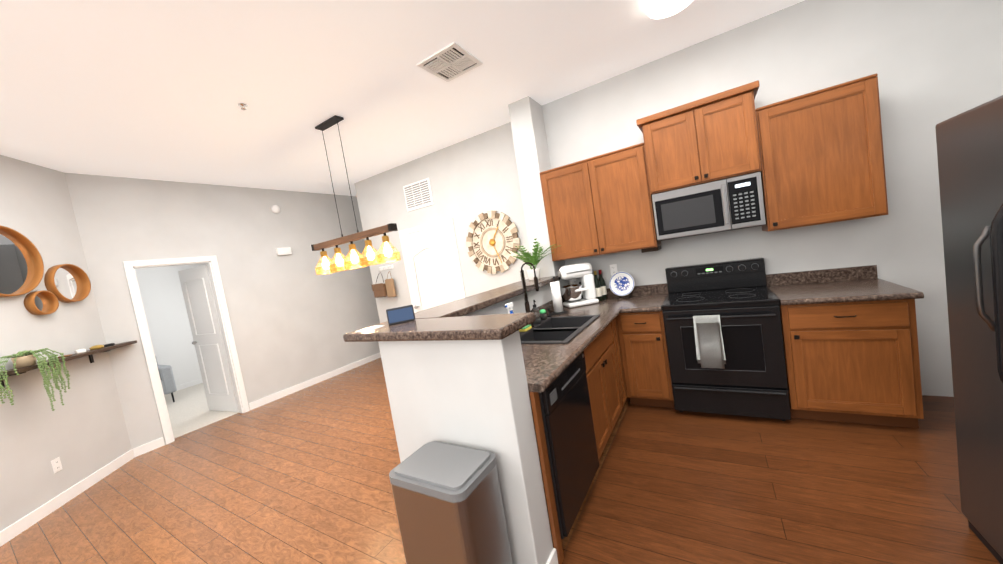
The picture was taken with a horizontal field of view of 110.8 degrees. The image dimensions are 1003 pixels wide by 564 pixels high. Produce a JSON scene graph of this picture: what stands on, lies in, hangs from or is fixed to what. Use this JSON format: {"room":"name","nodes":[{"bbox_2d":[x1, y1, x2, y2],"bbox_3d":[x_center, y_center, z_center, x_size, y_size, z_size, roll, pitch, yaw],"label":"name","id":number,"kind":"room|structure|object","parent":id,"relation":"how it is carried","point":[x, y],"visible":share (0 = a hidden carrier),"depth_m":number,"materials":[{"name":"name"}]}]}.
{"room":"kitchen","nodes":[
{"label":"kitchen","id":0,"kind":"room"},
{"bbox_2d":[0,155,131,531],"bbox_3d":[-4.123,0.420,3.006,0.100,3.070,1.394,-10,4,-14],"label":"wall","id":1,"kind":"structure","parent":0,"point":[82,433],"depth_m":3.14,"materials":[{"name":"grey paint"}]},
{"bbox_2d":[0,225,43,296],"bbox_3d":[-4.097,-0.171,2.827,0.064,0.590,0.590,-10,4,-14],"label":"round mirror","id":2,"kind":"object","parent":1,"relation":"attached to","point":[21,267],"visible":1,"depth_m":2.96,"materials":[{"name":"orange wood"}]},
{"bbox_2d":[24,290,58,315],"bbox_3d":[-4.096,0.186,3.082,0.064,0.216,0.216,-10,4,-14],"label":"round mirror","id":3,"kind":"object","parent":1,"relation":"attached to","point":[42,302],"visible":1,"depth_m":3.09,"materials":[{"name":"orange wood"}]},
{"bbox_2d":[51,457,62,473],"bbox_3d":[-3.858,1.588,3.000,0.008,0.116,0.072,-10,4,-14],"label":"outlet","id":4,"kind":"object","parent":1,"relation":"attached to","point":[56,464],"visible":1,"depth_m":3.00,"materials":[{"name":"white plastic"}]},
{"bbox_2d":[44,264,90,302],"bbox_3d":[-4.192,0.012,3.350,0.064,0.370,0.370,-10,4,-14],"label":"round mirror","id":5,"kind":"object","parent":1,"relation":"attached to","point":[67,283],"visible":0.96,"depth_m":3.36,"materials":[{"name":"orange wood"}]},
{"bbox_2d":[0,340,136,388],"bbox_3d":[-3.963,0.740,3.225,0.199,0.130,1.169,-10,4,-14],"label":"floating shelf","id":6,"kind":"object","parent":1,"relation":"attached to","point":[22,370],"visible":0.85,"depth_m":3.13,"materials":[{"name":"brown wood"}]},
{"bbox_2d":[0,348,69,410],"bbox_3d":[-3.784,0.809,2.780,0.292,0.522,0.405,-7,5,31],"label":"potted plant","id":7,"kind":"object","parent":6,"relation":"on","point":[25,359],"visible":1,"depth_m":2.81,"materials":[{"name":"green plant"}]},
{"bbox_2d":[58,343,114,357],"bbox_3d":[-3.998,0.637,3.263,0.120,0.075,0.775,-10,4,-12],"label":"trinkets","id":8,"kind":"object","parent":6,"relation":"on","point":[95,347],"visible":0.96,"depth_m":3.40,"materials":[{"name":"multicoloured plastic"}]},
{"bbox_2d":[135,263,205,385],"bbox_3d":[-3.977,0.471,4.247,0.010,2.750,4.100,-7,5,31],"label":"wall","id":9,"kind":"structure","parent":0,"point":[163,302],"depth_m":4.17,"materials":[{"name":"white paint"}]},
{"bbox_2d":[176,378,202,390],"bbox_3d":[-6.389,2.078,5.947,0.014,0.089,3.900,-7,5,31],"label":"baseboard","id":10,"kind":"structure","parent":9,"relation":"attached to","point":[188,384],"depth_m":6.62,"materials":[{"name":"white wood"}]},
{"bbox_2d":[164,383,238,438],"bbox_3d":[-5.068,2.004,5.150,3.100,0.066,3.900,-7,5,31],"label":"floor","id":11,"kind":"structure","parent":0,"point":[188,410],"depth_m":5.02,"materials":[{"name":"white tile"}]},
{"bbox_2d":[155,356,176,401],"bbox_3d":[-6.270,1.732,5.096,0.870,0.854,1.970,-7,5,31],"label":"sofa","id":12,"kind":"object","parent":11,"relation":"on","point":[167,379],"visible":0.12,"depth_m":5.64,"materials":[{"name":"fabric"}]},
{"bbox_2d":[65,173,379,448],"bbox_3d":[-3.091,0.067,5.663,0.100,3.070,4.880,-7,5,31],"label":"wall","id":13,"kind":"structure","parent":0,"point":[294,317],"depth_m":4.79,"materials":[{"name":"grey paint"}]},
{"bbox_2d":[123,256,249,444],"bbox_3d":[-3.846,0.765,4.283,0.118,2.125,0.850,-7,5,31],"label":"door frame","id":14,"kind":"structure","parent":13,"relation":"attached to","point":[211,262],"depth_m":4.10,"materials":[{"name":"white wood"}]},
{"bbox_2d":[0,352,380,546],"bbox_3d":[-3.628,1.821,3.435,0.964,0.095,9.690,-7,5,31],"label":"baseboard","id":15,"kind":"structure","parent":13,"relation":"attached to","point":[15,529],"depth_m":3.43,"materials":[{"name":"white wood"}]},
{"bbox_2d":[178,264,238,411],"bbox_3d":[-4.042,0.805,4.743,0.678,2.020,0.175,-7,5,31],"label":"open bedroom door","id":16,"kind":"structure","parent":13,"relation":"in","point":[207,341],"depth_m":4.74,"materials":[{"name":"white wood"}]},
{"bbox_2d":[271,205,279,213],"bbox_3d":[-3.411,-1.103,5.231,0.033,0.130,0.130,-7,5,31],"label":"smoke detector","id":17,"kind":"object","parent":13,"relation":"attached to","point":[275,209],"visible":1,"depth_m":5.21,"materials":[{"name":"white plastic"}]},
{"bbox_2d":[276,247,291,254],"bbox_3d":[-3.311,-0.468,5.259,0.049,0.110,0.200,-7,5,31],"label":"switch box","id":18,"kind":"object","parent":13,"relation":"attached to","point":[284,251],"visible":1,"depth_m":5.24,"materials":[{"name":"white plastic"}]},
{"bbox_2d":[0,0,803,195],"bbox_3d":[-1.418,-1.511,1.634,7.440,0.080,9.800,-7,5,31],"label":"ceiling","id":19,"kind":"structure","parent":0,"point":[152,89],"depth_m":2.62,"materials":[{"name":"paint"}]},
{"bbox_2d":[238,103,247,109],"bbox_3d":[-2.106,-1.426,2.819,0.070,0.035,0.070,-7,5,31],"label":"sprinkler head","id":20,"kind":"object","parent":19,"relation":"attached to","point":[242,105],"visible":1,"depth_m":2.81},
{"bbox_2d":[311,115,400,274],"bbox_3d":[-1.563,-0.846,3.405,1.248,1.431,0.214,-7,5,31],"label":"pendant light","id":21,"kind":"object","parent":19,"relation":"hanging from","point":[355,261],"visible":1,"depth_m":3.35,"materials":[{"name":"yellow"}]},
{"bbox_2d":[417,42,482,81],"bbox_3d":[-0.397,-1.701,2.699,0.370,0.012,0.370,-7,5,31],"label":"ceiling vent","id":22,"kind":"object","parent":19,"relation":"in","point":[451,61],"visible":1,"depth_m":2.68,"materials":[{"name":"white plastic"}]},
{"bbox_2d":[643,0,692,18],"bbox_3d":[1.127,-1.868,2.295,0.340,0.104,0.340,-7,5,31],"label":"lamp","id":23,"kind":"object","parent":19,"relation":"attached to","point":[657,9],"visible":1,"depth_m":2.30,"materials":[{"name":"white glass"}]},
{"bbox_2d":[354,122,532,322],"bbox_3d":[-0.679,-0.261,4.880,3.390,3.070,0.120,-7,5,31],"label":"wall","id":24,"kind":"structure","parent":0,"point":[472,178],"depth_m":4.65,"materials":[{"name":"grey paint"}]},
{"bbox_2d":[378,265,393,272],"bbox_3d":[-1.843,-0.199,5.460,0.320,0.109,0.084,-7,5,31],"label":"rail","id":25,"kind":"object","parent":24,"relation":"attached to","point":[386,267],"visible":0.94,"depth_m":5.46,"materials":[{"name":"white plastic"}]},
{"bbox_2d":[372,271,395,297],"bbox_3d":[-1.861,0.048,5.447,0.445,0.414,0.098,-7,5,31],"label":"purse","id":26,"kind":"object","parent":25,"relation":"hanging from","point":[386,288],"visible":0.98,"depth_m":5.40,"materials":[{"name":"brown leather"}]},
{"bbox_2d":[403,178,433,211],"bbox_3d":[-1.195,-1.242,4.942,0.515,0.373,0.016,-7,5,31],"label":"air vent grille","id":27,"kind":"object","parent":24,"relation":"attached to","point":[418,194],"visible":1,"depth_m":4.93,"materials":[{"name":"white plastic"}]},
{"bbox_2d":[399,218,465,312],"bbox_3d":[-0.963,0.243,4.999,1.040,2.150,0.102,-7,5,31],"label":"window","id":28,"kind":"structure","parent":24,"relation":"attached to","point":[432,264],"depth_m":4.99,"materials":[{"name":"white"}]},
{"bbox_2d":[466,210,519,273],"bbox_3d":[-0.118,-0.504,4.408,0.800,0.800,0.041,-7,5,31],"label":"decorative clock","id":29,"kind":"object","parent":24,"relation":"attached to","point":[492,240],"visible":1,"depth_m":4.40,"materials":[{"name":"brown wood"}]},
{"bbox_2d":[378,281,555,563],"bbox_3d":[0.302,0.699,2.614,0.785,1.190,2.155,-7,5,31],"label":"wall","id":30,"kind":"structure","parent":0,"point":[471,393],"depth_m":1.59,"materials":[{"name":"grey paint"}]},
{"bbox_2d":[343,276,560,341],"bbox_3d":[0.131,0.100,2.568,1.020,0.045,2.233,-7,5,31],"label":"bar","id":31,"kind":"object","parent":30,"relation":"on","point":[449,321],"visible":0.83,"depth_m":1.73,"materials":[{"name":"stone"}]},
{"bbox_2d":[356,325,383,331],"bbox_3d":[-0.728,0.258,1.916,0.090,0.003,0.120,-7,5,31],"label":"paper note","id":32,"kind":"object","parent":31,"relation":"on","point":[369,328],"visible":1,"depth_m":1.90,"materials":[{"name":"white paper"}]},
{"bbox_2d":[386,305,414,324],"bbox_3d":[-0.580,0.186,1.987,0.150,0.088,0.083,-10,4,-19],"label":"smart display","id":33,"kind":"object","parent":31,"relation":"on","point":[398,315],"visible":1,"depth_m":1.96,"materials":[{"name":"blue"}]},
{"bbox_2d":[513,238,560,279],"bbox_3d":[0.336,-0.230,3.503,0.559,0.409,0.260,-7,5,31],"label":"potted plant","id":34,"kind":"object","parent":31,"relation":"on","point":[534,258],"visible":0.9,"depth_m":3.48,"materials":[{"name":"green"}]},
{"bbox_2d":[546,548,557,563],"bbox_3d":[0.382,1.240,2.642,0.813,0.095,2.159,-7,5,31],"label":"baseboard","id":35,"kind":"structure","parent":30,"relation":"attached to","point":[553,558],"depth_m":1.63,"materials":[{"name":"white wood"}]},
{"bbox_2d":[0,357,999,563],"bbox_3d":[-0.926,1.583,1.854,7.440,0.060,9.800,-7,5,31],"label":"floor","id":36,"kind":"structure","parent":0,"point":[671,486],"depth_m":2.24,"materials":[{"name":"brown wood"}]},
{"bbox_2d":[389,441,512,563],"bbox_3d":[-0.221,1.119,1.490,0.409,0.684,0.355,-7,5,31],"label":"trash can","id":37,"kind":"object","parent":36,"relation":"on","point":[448,503],"visible":0.98,"depth_m":1.40,"materials":[{"name":"silver metal"}]},
{"bbox_2d":[529,351,598,547],"bbox_3d":[0.172,0.918,2.072,0.606,0.867,0.598,-7,5,31],"label":"dishwasher","id":38,"kind":"object","parent":36,"relation":"on","point":[565,405],"visible":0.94,"depth_m":1.82,"materials":[{"name":"black metal"}]},
{"bbox_2d":[530,330,626,473],"bbox_3d":[0.568,0.892,2.802,0.647,0.699,1.040,-7,5,31],"label":"base cabinet","id":39,"kind":"object","parent":36,"relation":"on","point":[605,377],"depth_m":2.45,"materials":[{"name":"brown wood"}]},
{"bbox_2d":[521,283,667,392],"bbox_3d":[0.613,0.292,2.653,1.009,0.139,2.315,-7,5,31],"label":"countertop","id":40,"kind":"structure","parent":39,"relation":"on","point":[546,365],"depth_m":2.42,"materials":[{"name":"stone"}]},
{"bbox_2d":[505,302,512,313],"bbox_3d":[0.075,0.278,2.545,0.069,0.250,0.105,-7,5,31],"label":"spray bottle","id":41,"kind":"object","parent":40,"relation":"on","point":[509,306],"visible":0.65,"depth_m":2.52,"materials":[{"name":"white plastic"}]},
{"bbox_2d":[520,262,538,327],"bbox_3d":[0.244,0.099,2.759,0.158,0.520,0.110,-7,5,31],"label":"faucet","id":42,"kind":"object","parent":40,"relation":"on","point":[526,303],"visible":0.94,"depth_m":2.75,"materials":[{"name":"brown metal"}]},
{"bbox_2d":[532,300,540,323],"bbox_3d":[0.281,0.244,2.881,0.070,0.204,0.078,-7,5,31],"label":"soap dispenser","id":43,"kind":"object","parent":40,"relation":"on","point":[536,311],"visible":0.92,"depth_m":2.86,"materials":[{"name":"clear glass"}]},
{"bbox_2d":[550,276,567,314],"bbox_3d":[0.512,0.120,3.224,0.170,0.350,0.170,-7,5,31],"label":"paper towel holder","id":44,"kind":"object","parent":40,"relation":"on","point":[557,298],"visible":0.96,"depth_m":3.19,"materials":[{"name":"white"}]},
{"bbox_2d":[519,315,599,343],"bbox_3d":[0.407,0.440,2.647,0.516,0.186,0.796,-7,5,31],"label":"sink basin","id":45,"kind":"object","parent":40,"relation":"in","point":[559,330],"visible":0.52,"depth_m":2.67,"materials":[{"name":"grey"}]},
{"bbox_2d":[519,325,531,331],"bbox_3d":[0.182,0.362,2.698,0.070,0.030,0.110,-7,5,31],"label":"sponge","id":46,"kind":"object","parent":45,"relation":"on","point":[526,328],"visible":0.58,"depth_m":2.66,"materials":[{"name":"yellow"}]},
{"bbox_2d":[540,309,546,319],"bbox_3d":[0.362,0.282,3.006,0.058,0.088,0.058,-7,5,31],"label":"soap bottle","id":47,"kind":"object","parent":45,"relation":"on","point":[543,315],"visible":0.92,"depth_m":2.98,"materials":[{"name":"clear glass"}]},
{"bbox_2d":[558,263,598,307],"bbox_3d":[0.764,0.027,3.499,0.350,0.415,0.224,-10,4,-9],"label":"stand mixer","id":48,"kind":"object","parent":40,"relation":"on","point":[572,294],"visible":1,"depth_m":3.44,"materials":[{"name":"white plastic"}]},
{"bbox_2d":[593,271,602,300],"bbox_3d":[0.982,0.041,3.555,0.078,0.312,0.078,-7,5,31],"label":"wine bottle","id":49,"kind":"object","parent":40,"relation":"on","point":[598,289],"visible":0.85,"depth_m":3.53,"materials":[{"name":"black"}]},
{"bbox_2d":[598,270,607,299],"bbox_3d":[1.048,0.027,3.607,0.078,0.312,0.078,-7,5,31],"label":"wine bottle","id":50,"kind":"object","parent":40,"relation":"on","point":[603,287],"visible":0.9,"depth_m":3.58,"materials":[{"name":"black"}]},
{"bbox_2d":[609,272,634,298],"bbox_3d":[1.212,0.030,3.484,0.247,0.268,0.129,-7,5,31],"label":"plate","id":51,"kind":"object","parent":40,"relation":"on","point":[621,283],"visible":1,"depth_m":3.49,"materials":[{"name":"white ceramic"}]},
{"bbox_2d":[604,318,617,329],"bbox_3d":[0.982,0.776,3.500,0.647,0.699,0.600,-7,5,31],"label":"base cabinet","id":52,"kind":"object","parent":36,"relation":"on","point":[613,325],"depth_m":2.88,"materials":[{"name":"brown wood"}]},
{"bbox_2d":[616,311,674,407],"bbox_3d":[1.380,0.645,3.225,0.375,0.873,0.663,-7,5,31],"label":"base cabinet","id":53,"kind":"object","parent":36,"relation":"on","point":[644,354],"visible":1,"depth_m":2.97,"materials":[{"name":"brown wood"}]},
{"bbox_2d":[661,257,790,420],"bbox_3d":[1.823,0.450,2.887,0.762,1.165,0.732,-7,5,31],"label":"range","id":54,"kind":"object","parent":36,"relation":"on","point":[741,298],"visible":1,"depth_m":2.67,"materials":[{"name":"black metal"}]},
{"bbox_2d":[693,315,725,368],"bbox_3d":[1.571,0.450,2.617,0.188,0.402,0.050,-7,5,31],"label":"towel","id":55,"kind":"object","parent":54,"relation":"hanging from","point":[710,352],"visible":0.98,"depth_m":2.60,"materials":[{"name":"grey fabric"}]},
{"bbox_2d":[779,299,923,427],"bbox_3d":[2.468,0.519,2.558,0.647,0.873,0.663,-7,5,31],"label":"base cabinet","id":56,"kind":"object","parent":36,"relation":"on","point":[854,362],"visible":0.96,"depth_m":2.29,"materials":[{"name":"brown wood"}]},
{"bbox_2d":[766,265,923,304],"bbox_3d":[2.393,0.019,2.515,0.671,0.139,0.672,-7,5,31],"label":"countertop","id":57,"kind":"structure","parent":56,"relation":"on","point":[852,284],"depth_m":2.54,"materials":[{"name":"stone"}]},
{"bbox_2d":[935,95,1002,563],"bbox_3d":[2.028,0.246,0.916,0.930,1.780,0.910,-7,5,31],"label":"fridge","id":58,"kind":"object","parent":36,"relation":"on","point":[970,154],"visible":1,"depth_m":1.33,"materials":[{"name":"black"}]},
{"bbox_2d":[508,96,567,294],"bbox_3d":[0.518,-0.376,3.826,0.240,3.070,0.430,-7,5,31],"label":"wall","id":59,"kind":"structure","parent":0,"point":[529,136],"depth_m":3.60,"materials":[{"name":"grey paint"}]},
{"bbox_2d":[542,0,1002,396],"bbox_3d":[2.065,-0.568,3.069,3.210,3.070,0.100,-7,5,31],"label":"wall","id":60,"kind":"structure","parent":0,"point":[931,63],"depth_m":2.58,"materials":[{"name":"grey paint"}]},
{"bbox_2d":[539,143,661,260],"bbox_3d":[0.956,-0.731,3.409,0.999,0.910,0.391,-7,5,31],"label":"upper cabinet","id":61,"kind":"object","parent":60,"relation":"attached to","point":[602,204],"visible":1,"depth_m":3.23,"materials":[{"name":"brown wood"}]},
{"bbox_2d":[641,245,661,252],"bbox_3d":[1.421,-0.313,3.274,0.144,0.036,0.266,-7,5,31],"label":"box","id":62,"kind":"object","parent":61,"relation":"attached to","point":[651,249],"visible":0.79,"depth_m":3.16,"materials":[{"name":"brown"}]},
{"bbox_2d":[610,264,617,275],"bbox_3d":[1.171,-0.126,3.608,0.072,0.116,0.008,-7,5,31],"label":"electrical outlet","id":63,"kind":"object","parent":60,"relation":"attached to","point":[613,269],"visible":0.9,"depth_m":3.61,"materials":[{"name":"white plastic"}]},
{"bbox_2d":[636,80,761,194],"bbox_3d":[1.649,-1.128,2.902,0.840,0.632,0.441,-7,5,31],"label":"upper cabinet","id":64,"kind":"object","parent":60,"relation":"attached to","point":[712,138],"visible":1,"depth_m":2.71,"materials":[{"name":"brown wood"}]},
{"bbox_2d":[652,172,765,240],"bbox_3d":[1.734,-0.614,2.941,0.756,0.403,0.431,-7,5,31],"label":"over-the-range microwave","id":65,"kind":"object","parent":64,"relation":"attached to","point":[733,203],"visible":1,"depth_m":2.77,"materials":[{"name":"silver metal"}]},
{"bbox_2d":[755,73,887,230],"bbox_3d":[2.317,-0.892,2.573,0.643,0.920,0.391,-7,5,31],"label":"upper cabinet","id":66,"kind":"object","parent":60,"relation":"attached to","point":[822,156],"visible":0.94,"depth_m":2.42,"materials":[{"name":"brown wood"}]}
]}

